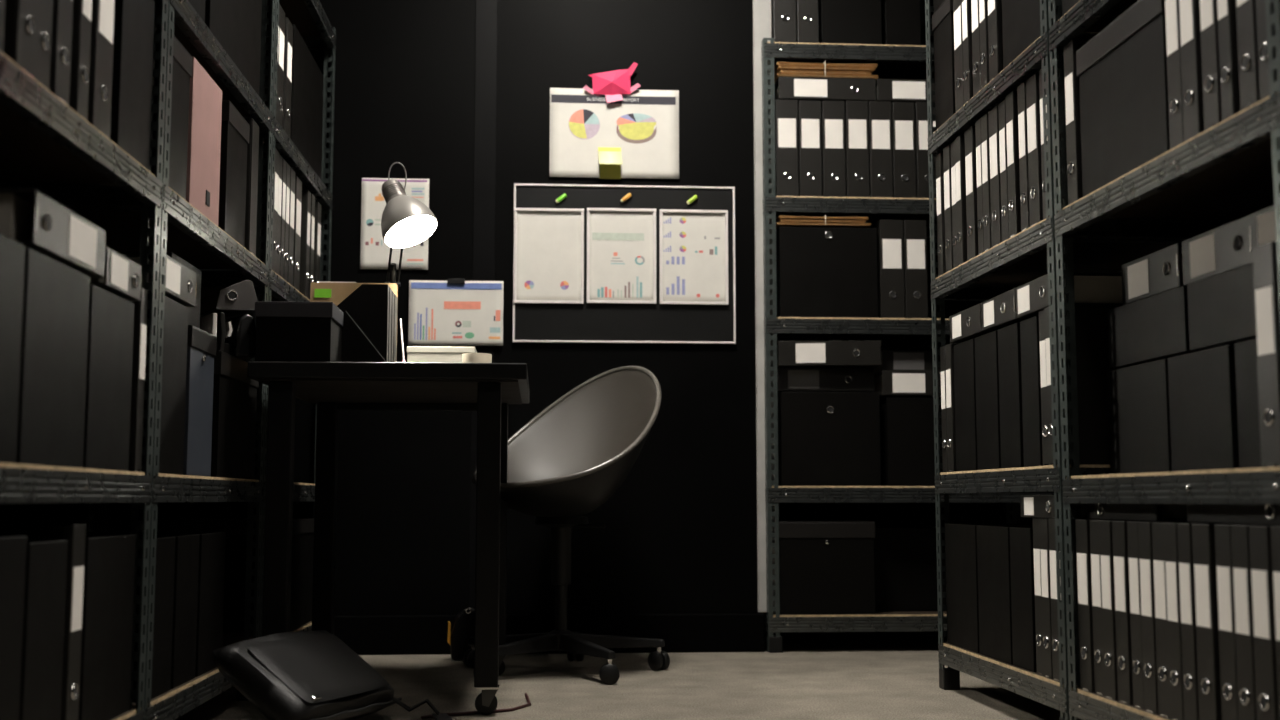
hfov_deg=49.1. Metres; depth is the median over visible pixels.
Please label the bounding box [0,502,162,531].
wall
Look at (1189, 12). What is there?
binder
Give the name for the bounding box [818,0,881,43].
box
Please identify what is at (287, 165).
binder
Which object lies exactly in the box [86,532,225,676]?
box
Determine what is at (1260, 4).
binder
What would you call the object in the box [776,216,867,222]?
folder
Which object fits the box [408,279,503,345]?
sheet
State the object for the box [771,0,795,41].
binder
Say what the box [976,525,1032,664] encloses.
box
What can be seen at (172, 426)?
box
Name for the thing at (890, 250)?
binder
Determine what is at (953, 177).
binder
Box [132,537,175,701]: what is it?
box
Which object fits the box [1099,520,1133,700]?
binder
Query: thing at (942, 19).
box
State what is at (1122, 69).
box
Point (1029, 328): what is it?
box
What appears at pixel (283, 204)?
binder
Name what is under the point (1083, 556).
binder
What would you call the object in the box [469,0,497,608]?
trim
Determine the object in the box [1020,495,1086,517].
binder
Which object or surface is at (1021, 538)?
box
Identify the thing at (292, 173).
binder
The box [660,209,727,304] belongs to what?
chart
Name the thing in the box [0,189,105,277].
binder
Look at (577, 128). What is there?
print
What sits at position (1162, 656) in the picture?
binder
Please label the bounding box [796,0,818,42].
binder
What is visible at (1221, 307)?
box
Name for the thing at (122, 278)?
binder
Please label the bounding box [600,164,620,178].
sticky note
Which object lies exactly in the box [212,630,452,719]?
laptop bag
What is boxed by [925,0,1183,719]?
storage rack
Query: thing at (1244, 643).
binder
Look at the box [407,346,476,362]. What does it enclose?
book
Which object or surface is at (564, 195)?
magnet
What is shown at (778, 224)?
folder
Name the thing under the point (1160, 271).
binder
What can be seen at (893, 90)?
binder
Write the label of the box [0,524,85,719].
binder
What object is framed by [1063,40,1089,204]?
binder
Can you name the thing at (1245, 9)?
binder
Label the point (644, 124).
chart
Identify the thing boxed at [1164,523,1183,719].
binder
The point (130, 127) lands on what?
box
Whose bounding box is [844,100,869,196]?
binder
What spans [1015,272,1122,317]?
binder
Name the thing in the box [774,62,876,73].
folder
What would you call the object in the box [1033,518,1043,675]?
binder
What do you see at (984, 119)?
binder
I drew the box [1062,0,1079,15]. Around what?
box
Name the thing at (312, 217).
binder
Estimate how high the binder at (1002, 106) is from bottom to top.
0.318 m
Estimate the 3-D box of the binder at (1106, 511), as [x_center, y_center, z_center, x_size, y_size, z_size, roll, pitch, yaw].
[1.006,0.270,2.540,0.288,0.040,0.300,0,-6,-5]
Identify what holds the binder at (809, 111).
on the storage rack at (892, 61)
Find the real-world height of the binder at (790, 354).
0.078 m
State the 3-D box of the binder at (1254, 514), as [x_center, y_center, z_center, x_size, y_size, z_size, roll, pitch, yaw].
[1.040,0.229,2.128,0.288,0.040,0.310,0,-6,-5]
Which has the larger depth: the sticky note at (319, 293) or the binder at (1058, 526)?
the sticky note at (319, 293)
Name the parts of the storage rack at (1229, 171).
post, post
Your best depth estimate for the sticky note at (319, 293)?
3.64 m
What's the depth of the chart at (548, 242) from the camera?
4.43 m
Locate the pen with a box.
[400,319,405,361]
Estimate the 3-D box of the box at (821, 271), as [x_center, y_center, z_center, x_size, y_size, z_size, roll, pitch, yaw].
[0.591,-0.263,4.641,0.317,0.292,0.358,0,-6,-4]
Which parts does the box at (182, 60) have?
lid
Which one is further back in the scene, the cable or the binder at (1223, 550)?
the cable
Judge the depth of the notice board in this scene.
4.45 m
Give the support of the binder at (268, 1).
on the storage rack at (309, 17)
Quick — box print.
[568,119,599,138]
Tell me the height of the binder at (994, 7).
0.318 m
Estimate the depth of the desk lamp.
3.60 m
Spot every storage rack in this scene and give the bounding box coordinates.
[0,0,168,719]
[68,0,275,719]
[98,0,335,646]
[758,38,1057,652]
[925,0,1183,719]
[1048,0,1279,719]
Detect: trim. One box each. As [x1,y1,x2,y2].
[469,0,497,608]
[753,0,775,612]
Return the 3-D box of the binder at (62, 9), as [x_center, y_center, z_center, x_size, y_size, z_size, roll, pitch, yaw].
[-0.977,-0.531,2.033,0.288,0.318,0.060,0,-6,-3]
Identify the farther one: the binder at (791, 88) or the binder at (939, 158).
the binder at (791, 88)
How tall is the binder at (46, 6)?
0.318 m
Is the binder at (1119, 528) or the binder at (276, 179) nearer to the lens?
the binder at (1119, 528)
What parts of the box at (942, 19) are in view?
lid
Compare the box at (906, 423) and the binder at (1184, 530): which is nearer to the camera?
the binder at (1184, 530)
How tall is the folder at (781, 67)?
0.008 m
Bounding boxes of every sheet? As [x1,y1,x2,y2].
[360,178,428,269]
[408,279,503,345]
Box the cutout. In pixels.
[583,62,639,102]
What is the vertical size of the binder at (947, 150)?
0.318 m
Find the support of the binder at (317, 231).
on the storage rack at (309, 17)
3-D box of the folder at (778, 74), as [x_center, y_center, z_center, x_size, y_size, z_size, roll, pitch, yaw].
[0.596,-0.905,4.675,0.330,0.008,0.300,0,-6,-4]
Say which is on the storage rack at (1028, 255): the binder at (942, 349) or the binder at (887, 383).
the binder at (942, 349)
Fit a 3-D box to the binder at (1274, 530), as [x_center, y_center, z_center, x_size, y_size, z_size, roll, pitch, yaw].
[1.032,0.392,1.949,0.288,0.318,0.048,0,-6,-5]
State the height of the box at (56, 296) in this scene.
0.296 m
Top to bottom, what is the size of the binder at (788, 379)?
0.074 m
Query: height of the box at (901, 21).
0.316 m
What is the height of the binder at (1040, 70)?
0.318 m
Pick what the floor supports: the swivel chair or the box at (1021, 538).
the swivel chair
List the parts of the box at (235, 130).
lid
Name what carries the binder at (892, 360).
on the binder at (887, 383)
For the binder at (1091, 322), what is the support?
on the storage rack at (1028, 255)
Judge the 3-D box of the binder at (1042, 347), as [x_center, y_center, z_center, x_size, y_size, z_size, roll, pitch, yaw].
[0.964,0.057,2.861,0.288,0.318,0.048,0,-6,-5]
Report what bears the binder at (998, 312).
on the box at (1009, 345)
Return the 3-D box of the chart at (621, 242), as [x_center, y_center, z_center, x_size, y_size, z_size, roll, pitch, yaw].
[-0.059,-0.331,4.445,0.220,0.305,0.012,0,-6,-4]
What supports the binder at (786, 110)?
on the storage rack at (892, 61)
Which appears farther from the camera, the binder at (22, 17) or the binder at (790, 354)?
the binder at (790, 354)
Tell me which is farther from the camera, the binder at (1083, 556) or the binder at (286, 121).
the binder at (286, 121)
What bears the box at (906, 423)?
on the storage rack at (892, 61)
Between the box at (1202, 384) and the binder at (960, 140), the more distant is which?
the binder at (960, 140)
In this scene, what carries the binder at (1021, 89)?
on the storage rack at (1028, 255)
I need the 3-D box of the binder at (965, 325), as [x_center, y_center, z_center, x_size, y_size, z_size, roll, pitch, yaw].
[0.919,-0.086,3.369,0.288,0.066,0.240,0,-6,-5]
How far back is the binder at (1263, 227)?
2.16 m
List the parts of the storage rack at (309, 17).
post, post, post, post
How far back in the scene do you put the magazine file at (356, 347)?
3.28 m
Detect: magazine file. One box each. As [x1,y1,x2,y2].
[337,284,397,361]
[341,311,385,361]
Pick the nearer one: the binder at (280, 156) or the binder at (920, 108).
the binder at (280, 156)
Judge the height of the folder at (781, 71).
0.008 m
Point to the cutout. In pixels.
(611, 84)
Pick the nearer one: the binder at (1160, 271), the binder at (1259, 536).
the binder at (1259, 536)
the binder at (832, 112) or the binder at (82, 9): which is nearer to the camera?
the binder at (82, 9)
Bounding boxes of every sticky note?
[314,289,330,297]
[598,147,621,163]
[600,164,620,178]
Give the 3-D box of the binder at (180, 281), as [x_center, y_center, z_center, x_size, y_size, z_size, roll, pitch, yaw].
[-1.014,-0.151,2.651,0.288,0.068,0.232,0,-6,-3]
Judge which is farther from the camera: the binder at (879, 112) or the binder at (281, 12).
the binder at (879, 112)
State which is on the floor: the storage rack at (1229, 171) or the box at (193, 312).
the storage rack at (1229, 171)
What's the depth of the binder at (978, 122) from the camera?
3.25 m
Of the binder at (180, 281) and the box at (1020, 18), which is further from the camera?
the box at (1020, 18)
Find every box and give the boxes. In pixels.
[0,234,25,463]
[0,536,26,719]
[16,247,89,467]
[19,540,67,719]
[78,534,135,719]
[83,284,133,470]
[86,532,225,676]
[86,534,199,688]
[110,0,154,169]
[116,251,201,328]
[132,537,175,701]
[142,293,187,474]
[151,30,192,199]
[183,325,216,476]
[186,57,221,225]
[188,0,204,22]
[205,0,261,95]
[218,100,249,247]
[255,301,343,361]
[290,24,323,178]
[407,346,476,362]
[776,227,878,317]
[777,392,880,485]
[779,520,874,614]
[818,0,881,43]
[880,397,942,485]
[881,0,920,44]
[932,0,954,129]
[934,0,944,12]
[945,523,1032,652]
[954,338,977,470]
[974,330,1000,469]
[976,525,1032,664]
[997,323,1023,467]
[1002,0,1056,68]
[1009,527,1036,672]
[1020,316,1042,466]
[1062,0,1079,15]
[1076,0,1169,196]
[1107,285,1197,368]
[1107,359,1171,473]
[1168,345,1239,470]
[1187,263,1255,350]
[1234,339,1261,467]
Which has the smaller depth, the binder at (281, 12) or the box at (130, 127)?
the box at (130, 127)
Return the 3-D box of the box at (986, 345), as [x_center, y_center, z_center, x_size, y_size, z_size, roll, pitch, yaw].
[0.970,0.097,3.223,0.354,0.311,0.153,0,-6,-5]
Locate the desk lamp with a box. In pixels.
[381,162,437,286]
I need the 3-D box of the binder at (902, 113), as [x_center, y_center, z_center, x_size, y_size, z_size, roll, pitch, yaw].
[0.844,-0.665,4.663,0.072,0.318,0.288,0,-6,-4]
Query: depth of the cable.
3.11 m
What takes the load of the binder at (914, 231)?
on the storage rack at (892, 61)
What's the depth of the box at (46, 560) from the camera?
1.98 m
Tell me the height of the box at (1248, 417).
0.201 m
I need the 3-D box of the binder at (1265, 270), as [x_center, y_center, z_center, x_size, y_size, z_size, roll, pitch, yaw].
[1.030,-0.006,2.000,0.288,0.318,0.056,0,-6,-5]
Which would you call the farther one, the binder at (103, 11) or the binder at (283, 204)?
the binder at (283, 204)
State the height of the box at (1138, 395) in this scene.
0.201 m
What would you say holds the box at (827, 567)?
on the storage rack at (892, 61)
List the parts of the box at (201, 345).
lid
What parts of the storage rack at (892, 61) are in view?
post, post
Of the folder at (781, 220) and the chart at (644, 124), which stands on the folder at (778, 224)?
the folder at (781, 220)
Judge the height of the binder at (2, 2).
0.318 m
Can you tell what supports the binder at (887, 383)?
on the box at (906, 423)
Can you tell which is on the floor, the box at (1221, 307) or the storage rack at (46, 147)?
the storage rack at (46, 147)
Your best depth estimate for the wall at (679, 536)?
4.43 m
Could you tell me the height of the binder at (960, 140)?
0.318 m
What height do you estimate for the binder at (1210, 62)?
0.318 m
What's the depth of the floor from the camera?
3.45 m
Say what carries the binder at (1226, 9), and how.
on the storage rack at (1229, 171)
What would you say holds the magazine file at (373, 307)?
on the desk
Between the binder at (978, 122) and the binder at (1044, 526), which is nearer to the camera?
the binder at (1044, 526)
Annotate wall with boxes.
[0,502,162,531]
[163,0,1032,636]
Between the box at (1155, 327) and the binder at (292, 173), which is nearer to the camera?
the box at (1155, 327)
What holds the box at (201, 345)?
on the storage rack at (187, 233)
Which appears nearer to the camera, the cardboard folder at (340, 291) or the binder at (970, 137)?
the binder at (970, 137)
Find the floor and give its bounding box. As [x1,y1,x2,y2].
[175,635,1064,719]
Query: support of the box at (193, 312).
on the box at (201, 345)
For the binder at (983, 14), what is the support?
on the storage rack at (1028, 255)
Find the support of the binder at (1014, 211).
on the storage rack at (1028, 255)
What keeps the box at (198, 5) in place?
on the storage rack at (187, 233)
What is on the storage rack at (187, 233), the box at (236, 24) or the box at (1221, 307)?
the box at (236, 24)
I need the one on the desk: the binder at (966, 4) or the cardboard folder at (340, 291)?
the cardboard folder at (340, 291)
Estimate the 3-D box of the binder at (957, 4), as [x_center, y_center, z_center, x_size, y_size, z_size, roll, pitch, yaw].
[0.920,-0.765,3.443,0.288,0.318,0.068,0,-6,-5]
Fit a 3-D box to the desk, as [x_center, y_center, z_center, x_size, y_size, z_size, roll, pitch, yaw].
[-0.582,0.428,3.434,0.609,0.772,0.785,0,-6,-4]
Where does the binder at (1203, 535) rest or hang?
on the storage rack at (1229, 171)
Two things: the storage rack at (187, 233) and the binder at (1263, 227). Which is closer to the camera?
the binder at (1263, 227)
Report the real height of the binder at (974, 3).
0.318 m
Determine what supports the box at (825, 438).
on the storage rack at (892, 61)
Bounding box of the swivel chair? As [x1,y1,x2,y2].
[463,366,669,684]
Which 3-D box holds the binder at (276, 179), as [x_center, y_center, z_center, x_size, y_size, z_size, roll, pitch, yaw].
[-1.066,-0.380,3.550,0.288,0.318,0.052,0,-6,-3]
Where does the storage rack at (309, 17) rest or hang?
on the floor
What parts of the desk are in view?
leg, leg, rail, leg, mounting plate, leg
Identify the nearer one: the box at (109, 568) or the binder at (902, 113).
the box at (109, 568)
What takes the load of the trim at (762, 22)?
attached to the wall at (679, 536)
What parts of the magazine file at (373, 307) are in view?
panel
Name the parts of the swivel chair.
star leg, star leg, star leg, height lever, star leg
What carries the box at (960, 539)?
on the storage rack at (1028, 255)
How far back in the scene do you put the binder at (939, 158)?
3.57 m
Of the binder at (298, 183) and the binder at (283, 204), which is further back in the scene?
the binder at (298, 183)
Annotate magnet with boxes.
[556,193,566,202]
[620,193,631,201]
[687,195,697,203]
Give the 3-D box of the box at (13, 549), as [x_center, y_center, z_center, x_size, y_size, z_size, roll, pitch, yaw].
[-1.011,0.386,1.833,0.354,0.306,0.112,0,-6,-3]
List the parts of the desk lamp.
arm, arm, arm, bulb, lamp shade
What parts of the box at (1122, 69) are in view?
lid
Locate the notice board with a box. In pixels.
[513,183,735,343]
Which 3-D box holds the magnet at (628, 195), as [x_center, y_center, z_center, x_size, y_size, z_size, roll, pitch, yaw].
[-0.044,-0.517,4.464,0.037,0.032,0.014,0,-6,-4]
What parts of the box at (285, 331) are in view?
lid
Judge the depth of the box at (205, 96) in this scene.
2.85 m
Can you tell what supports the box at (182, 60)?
on the storage rack at (187, 233)
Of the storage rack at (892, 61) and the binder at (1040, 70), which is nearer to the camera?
the binder at (1040, 70)
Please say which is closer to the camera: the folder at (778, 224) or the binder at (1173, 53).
the binder at (1173, 53)
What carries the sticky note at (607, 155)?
attached to the chart at (644, 124)
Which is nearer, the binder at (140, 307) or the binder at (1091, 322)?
the binder at (140, 307)
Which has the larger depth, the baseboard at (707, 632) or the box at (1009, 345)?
the baseboard at (707, 632)
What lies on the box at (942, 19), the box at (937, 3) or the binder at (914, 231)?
the box at (937, 3)
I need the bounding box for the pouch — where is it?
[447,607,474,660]
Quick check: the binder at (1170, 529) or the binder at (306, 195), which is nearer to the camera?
the binder at (1170, 529)
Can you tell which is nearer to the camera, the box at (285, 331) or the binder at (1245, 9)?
the binder at (1245, 9)
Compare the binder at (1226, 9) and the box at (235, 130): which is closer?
the binder at (1226, 9)
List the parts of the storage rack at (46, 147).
post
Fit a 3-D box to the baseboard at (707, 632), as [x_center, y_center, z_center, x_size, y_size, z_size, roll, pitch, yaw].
[-0.536,0.843,4.299,1.850,0.118,0.021,0,-6,-4]
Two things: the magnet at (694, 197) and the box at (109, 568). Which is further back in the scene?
the magnet at (694, 197)
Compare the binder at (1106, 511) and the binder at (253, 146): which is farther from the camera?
the binder at (253, 146)
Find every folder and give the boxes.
[310,281,397,361]
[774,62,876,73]
[774,65,874,78]
[774,73,877,83]
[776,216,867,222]
[776,222,870,229]
[779,70,870,74]
[779,219,864,223]
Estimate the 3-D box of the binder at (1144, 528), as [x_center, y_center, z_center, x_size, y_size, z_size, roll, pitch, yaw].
[0.996,0.434,2.375,0.288,0.318,0.048,0,-6,-5]
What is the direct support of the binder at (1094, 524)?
on the storage rack at (1229, 171)
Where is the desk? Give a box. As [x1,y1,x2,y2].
[247,361,529,714]
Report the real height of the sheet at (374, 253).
0.291 m
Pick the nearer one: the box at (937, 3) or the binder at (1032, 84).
the binder at (1032, 84)
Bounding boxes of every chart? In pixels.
[514,208,583,303]
[549,88,678,178]
[587,208,655,303]
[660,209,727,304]
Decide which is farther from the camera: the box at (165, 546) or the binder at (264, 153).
the binder at (264, 153)
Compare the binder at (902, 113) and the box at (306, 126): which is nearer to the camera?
the box at (306, 126)
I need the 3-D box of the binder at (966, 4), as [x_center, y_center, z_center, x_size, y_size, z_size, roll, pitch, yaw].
[0.924,-0.771,3.383,0.288,0.318,0.044,0,-6,-5]
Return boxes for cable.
[421,693,530,718]
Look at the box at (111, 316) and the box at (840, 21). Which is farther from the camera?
the box at (840, 21)
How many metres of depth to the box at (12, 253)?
1.85 m
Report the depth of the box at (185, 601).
2.73 m
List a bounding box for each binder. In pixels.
[0,0,5,52]
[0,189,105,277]
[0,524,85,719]
[3,0,40,79]
[37,0,53,90]
[50,0,72,105]
[69,0,91,120]
[88,0,114,138]
[90,246,141,300]
[118,252,196,306]
[128,287,147,471]
[200,280,257,359]
[244,118,258,255]
[260,143,271,261]
[264,0,279,119]
[272,148,278,272]
[276,154,282,275]
[277,5,284,126]
[280,158,286,278]
[282,17,292,136]
[284,163,289,280]
[287,167,294,285]
[293,175,301,290]
[299,189,310,298]
[309,194,314,299]
[313,201,320,282]
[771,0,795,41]
[774,77,875,102]
[775,99,798,195]
[777,341,881,367]
[777,368,874,392]
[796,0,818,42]
[798,100,821,195]
[821,100,845,196]
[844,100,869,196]
[868,101,892,197]
[870,220,904,317]
[874,350,940,373]
[874,371,940,398]
[876,79,934,103]
[891,102,915,197]
[903,220,927,317]
[914,102,935,197]
[936,152,945,276]
[940,346,947,471]
[943,144,952,271]
[945,343,959,471]
[949,303,992,342]
[951,141,957,268]
[953,0,963,112]
[955,135,966,265]
[962,0,972,104]
[964,126,977,260]
[971,0,980,96]
[975,118,983,254]
[979,0,988,88]
[981,113,991,251]
[981,288,1028,330]
[987,0,1003,81]
[988,105,1001,246]
[998,99,1008,241]
[1005,91,1020,237]
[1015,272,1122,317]
[1017,81,1029,231]
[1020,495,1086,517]
[1026,73,1042,226]
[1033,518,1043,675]
[1038,310,1048,465]
[1039,69,1062,219]
[1039,518,1058,678]
[1044,306,1118,464]
[1048,518,1086,681]
[1055,526,1077,683]
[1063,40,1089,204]
[1075,519,1103,692]
[1087,503,1186,520]
[1089,520,1104,695]
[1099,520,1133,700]
[1112,521,1132,704]
[1121,243,1183,304]
[1127,521,1186,709]
[1138,522,1158,714]
[1152,522,1192,718]
[1164,0,1183,149]
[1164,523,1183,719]
[1177,523,1222,719]
[1179,0,1203,141]
[1182,215,1252,284]
[1187,504,1279,524]
[1192,524,1221,719]
[1199,0,1221,130]
[1214,524,1251,719]
[1217,0,1240,120]
[1231,525,1279,719]
[1236,0,1259,110]
[1248,205,1275,261]
[1248,526,1278,719]
[1252,241,1279,466]
[1256,0,1276,100]
[1270,526,1279,719]
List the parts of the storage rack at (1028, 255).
post, post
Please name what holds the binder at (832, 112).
on the storage rack at (892, 61)
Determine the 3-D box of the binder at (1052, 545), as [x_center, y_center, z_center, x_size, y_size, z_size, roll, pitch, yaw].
[0.962,0.475,2.785,0.288,0.318,0.044,0,-6,-5]
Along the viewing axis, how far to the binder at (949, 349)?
3.47 m
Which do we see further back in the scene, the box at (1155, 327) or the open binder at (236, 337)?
the open binder at (236, 337)
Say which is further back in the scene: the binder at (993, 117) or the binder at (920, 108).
the binder at (920, 108)
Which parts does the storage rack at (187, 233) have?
post, post, post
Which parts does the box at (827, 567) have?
lid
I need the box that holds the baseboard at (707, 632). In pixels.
[334,613,764,654]
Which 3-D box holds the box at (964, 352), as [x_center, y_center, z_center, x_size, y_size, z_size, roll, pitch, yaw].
[0.957,0.113,3.384,0.354,0.311,0.154,0,-6,-5]
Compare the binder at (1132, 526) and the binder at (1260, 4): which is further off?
the binder at (1132, 526)

